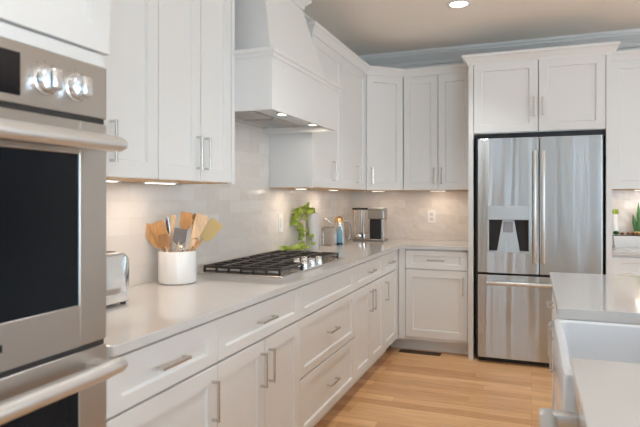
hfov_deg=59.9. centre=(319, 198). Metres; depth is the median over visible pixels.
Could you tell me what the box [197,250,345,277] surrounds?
gas cooktop
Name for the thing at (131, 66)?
upper cabinet
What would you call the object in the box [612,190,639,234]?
tile backsplash
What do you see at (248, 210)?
wall
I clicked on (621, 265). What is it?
base cabinet
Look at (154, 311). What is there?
countertop
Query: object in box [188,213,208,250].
wooden spatula
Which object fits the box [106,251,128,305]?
toaster
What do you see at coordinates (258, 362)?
base cabinet
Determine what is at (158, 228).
wooden turner
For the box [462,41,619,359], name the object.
tall cabinet
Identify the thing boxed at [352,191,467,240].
tile backsplash
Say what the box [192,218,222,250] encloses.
spatula
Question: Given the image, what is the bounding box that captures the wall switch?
[278,214,282,232]
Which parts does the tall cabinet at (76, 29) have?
trim rail, door, panel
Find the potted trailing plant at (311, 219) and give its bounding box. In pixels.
[280,202,318,250]
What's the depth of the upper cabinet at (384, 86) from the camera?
5.01 m
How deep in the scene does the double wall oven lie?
1.27 m
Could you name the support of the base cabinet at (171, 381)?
on the floor
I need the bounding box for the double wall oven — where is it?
[0,36,127,426]
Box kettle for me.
[324,216,351,244]
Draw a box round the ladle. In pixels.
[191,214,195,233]
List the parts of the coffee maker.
tank lid, water tank, plate, panel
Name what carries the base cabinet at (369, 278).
on the floor
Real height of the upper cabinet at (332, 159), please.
1.100 m
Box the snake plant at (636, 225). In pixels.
[632,203,639,232]
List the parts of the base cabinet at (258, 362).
door, drawer, pull, pull, pull, door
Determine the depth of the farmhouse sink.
1.94 m
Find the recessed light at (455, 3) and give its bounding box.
[447,0,470,7]
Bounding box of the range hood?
[233,0,340,133]
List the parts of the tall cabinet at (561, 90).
panel, door, pull, crown, door, panel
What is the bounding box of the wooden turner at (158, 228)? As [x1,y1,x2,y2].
[149,220,170,250]
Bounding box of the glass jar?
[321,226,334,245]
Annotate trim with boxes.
[303,12,639,67]
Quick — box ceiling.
[303,0,639,54]
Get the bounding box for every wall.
[106,121,351,286]
[352,47,639,332]
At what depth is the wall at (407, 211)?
5.30 m
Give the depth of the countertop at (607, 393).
1.35 m
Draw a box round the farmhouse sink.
[553,319,639,411]
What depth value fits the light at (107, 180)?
2.10 m
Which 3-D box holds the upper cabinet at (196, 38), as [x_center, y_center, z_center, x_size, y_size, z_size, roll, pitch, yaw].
[-0.653,-0.622,2.539,0.364,1.100,0.644,0,0,21]
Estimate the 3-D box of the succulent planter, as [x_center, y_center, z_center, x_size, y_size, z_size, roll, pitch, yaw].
[2.571,0.331,4.467,0.416,0.134,0.100,0,0,21]
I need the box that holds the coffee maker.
[352,208,387,241]
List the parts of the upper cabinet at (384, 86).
pull, door, crown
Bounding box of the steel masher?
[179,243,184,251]
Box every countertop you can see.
[105,238,467,356]
[549,272,639,426]
[612,246,639,255]
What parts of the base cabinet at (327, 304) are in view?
drawer, drawer, drawer, pull, pull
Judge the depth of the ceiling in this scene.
4.39 m
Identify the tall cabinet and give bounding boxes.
[0,0,109,342]
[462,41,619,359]
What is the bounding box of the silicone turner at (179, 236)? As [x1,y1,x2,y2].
[173,228,186,251]
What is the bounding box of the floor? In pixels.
[314,333,551,426]
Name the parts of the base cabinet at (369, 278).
door, drawer, pull, pull, door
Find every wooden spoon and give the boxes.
[179,212,192,251]
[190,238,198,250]
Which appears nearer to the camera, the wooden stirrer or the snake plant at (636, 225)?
the wooden stirrer
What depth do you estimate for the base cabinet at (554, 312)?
2.66 m
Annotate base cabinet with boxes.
[106,319,219,426]
[214,288,299,426]
[297,266,354,426]
[341,255,383,397]
[372,250,397,364]
[391,248,467,353]
[546,293,557,409]
[612,255,639,275]
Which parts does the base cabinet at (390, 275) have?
door, drawer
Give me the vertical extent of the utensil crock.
0.152 m
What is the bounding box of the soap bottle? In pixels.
[337,223,342,245]
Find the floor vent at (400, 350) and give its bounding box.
[399,349,441,355]
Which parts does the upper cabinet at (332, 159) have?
door, pull, crown, door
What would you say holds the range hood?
attached to the wall at (248, 210)
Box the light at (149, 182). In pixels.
[143,181,177,183]
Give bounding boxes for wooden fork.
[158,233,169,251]
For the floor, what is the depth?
3.73 m
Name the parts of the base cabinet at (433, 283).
drawer, door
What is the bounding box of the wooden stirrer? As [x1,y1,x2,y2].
[170,215,175,251]
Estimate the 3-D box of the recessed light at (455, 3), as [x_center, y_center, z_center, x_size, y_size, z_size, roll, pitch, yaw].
[1.002,-1.402,4.006,0.172,0.008,0.172,0,0,21]
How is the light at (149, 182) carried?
attached to the upper cabinet at (196, 38)
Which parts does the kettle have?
lid, handle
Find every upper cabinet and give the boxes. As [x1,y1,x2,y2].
[105,0,157,179]
[120,0,234,183]
[269,21,369,189]
[338,66,404,190]
[403,64,467,190]
[612,49,639,189]
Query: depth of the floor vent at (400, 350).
4.71 m
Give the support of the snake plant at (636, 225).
on the countertop at (615, 250)
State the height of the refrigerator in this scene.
1.800 m
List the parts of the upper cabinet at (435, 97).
door, crown, door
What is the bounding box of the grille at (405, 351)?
[401,350,438,354]
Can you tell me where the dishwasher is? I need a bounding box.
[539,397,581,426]
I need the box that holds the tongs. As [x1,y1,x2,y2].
[165,217,170,240]
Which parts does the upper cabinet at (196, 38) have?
door, pull, pull, door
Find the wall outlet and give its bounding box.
[428,210,435,222]
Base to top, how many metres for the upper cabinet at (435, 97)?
1.100 m
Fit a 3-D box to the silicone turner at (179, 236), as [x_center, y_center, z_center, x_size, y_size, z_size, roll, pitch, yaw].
[-0.652,0.260,2.573,0.072,0.248,0.012,0,0,8]
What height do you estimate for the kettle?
0.242 m
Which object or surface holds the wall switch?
attached to the wall at (248, 210)
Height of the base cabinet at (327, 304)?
0.884 m
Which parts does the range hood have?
ledge molding, cap molding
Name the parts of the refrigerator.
door, dispenser spout, dispenser panel, dispenser frame, freezer drawer, handle, handle, handle, door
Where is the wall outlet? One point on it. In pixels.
(431, 213)
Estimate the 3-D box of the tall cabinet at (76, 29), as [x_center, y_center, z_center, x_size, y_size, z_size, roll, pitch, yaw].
[-0.992,0.071,1.214,0.673,2.485,0.906,0,0,21]
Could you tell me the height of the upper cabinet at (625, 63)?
1.100 m
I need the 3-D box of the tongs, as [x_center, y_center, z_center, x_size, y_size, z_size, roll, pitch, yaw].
[-0.712,0.236,2.641,0.048,0.294,0.009,0,0,-16]
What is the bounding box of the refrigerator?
[476,134,603,366]
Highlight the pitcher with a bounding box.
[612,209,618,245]
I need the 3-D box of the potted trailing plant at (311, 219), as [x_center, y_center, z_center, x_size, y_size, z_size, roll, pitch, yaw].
[-0.177,0.213,4.140,0.151,0.371,0.510,0,0,36]
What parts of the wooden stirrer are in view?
handle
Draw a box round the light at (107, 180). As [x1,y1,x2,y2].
[106,179,119,181]
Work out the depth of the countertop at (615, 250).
4.16 m
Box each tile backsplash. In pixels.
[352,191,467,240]
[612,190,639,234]
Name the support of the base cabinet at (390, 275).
on the floor
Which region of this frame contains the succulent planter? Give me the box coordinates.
[612,231,639,247]
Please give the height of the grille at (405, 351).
0.004 m
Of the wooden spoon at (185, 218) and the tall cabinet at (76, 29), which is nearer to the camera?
the tall cabinet at (76, 29)
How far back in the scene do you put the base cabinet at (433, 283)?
4.69 m
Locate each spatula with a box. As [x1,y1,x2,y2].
[145,223,165,251]
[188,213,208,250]
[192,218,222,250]
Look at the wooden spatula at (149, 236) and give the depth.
2.60 m
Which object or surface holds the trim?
attached to the wall at (248, 210)
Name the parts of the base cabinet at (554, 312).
pull, pull, pull, pull, drawer, door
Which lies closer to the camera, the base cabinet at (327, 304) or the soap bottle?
the base cabinet at (327, 304)
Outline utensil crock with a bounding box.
[158,249,196,284]

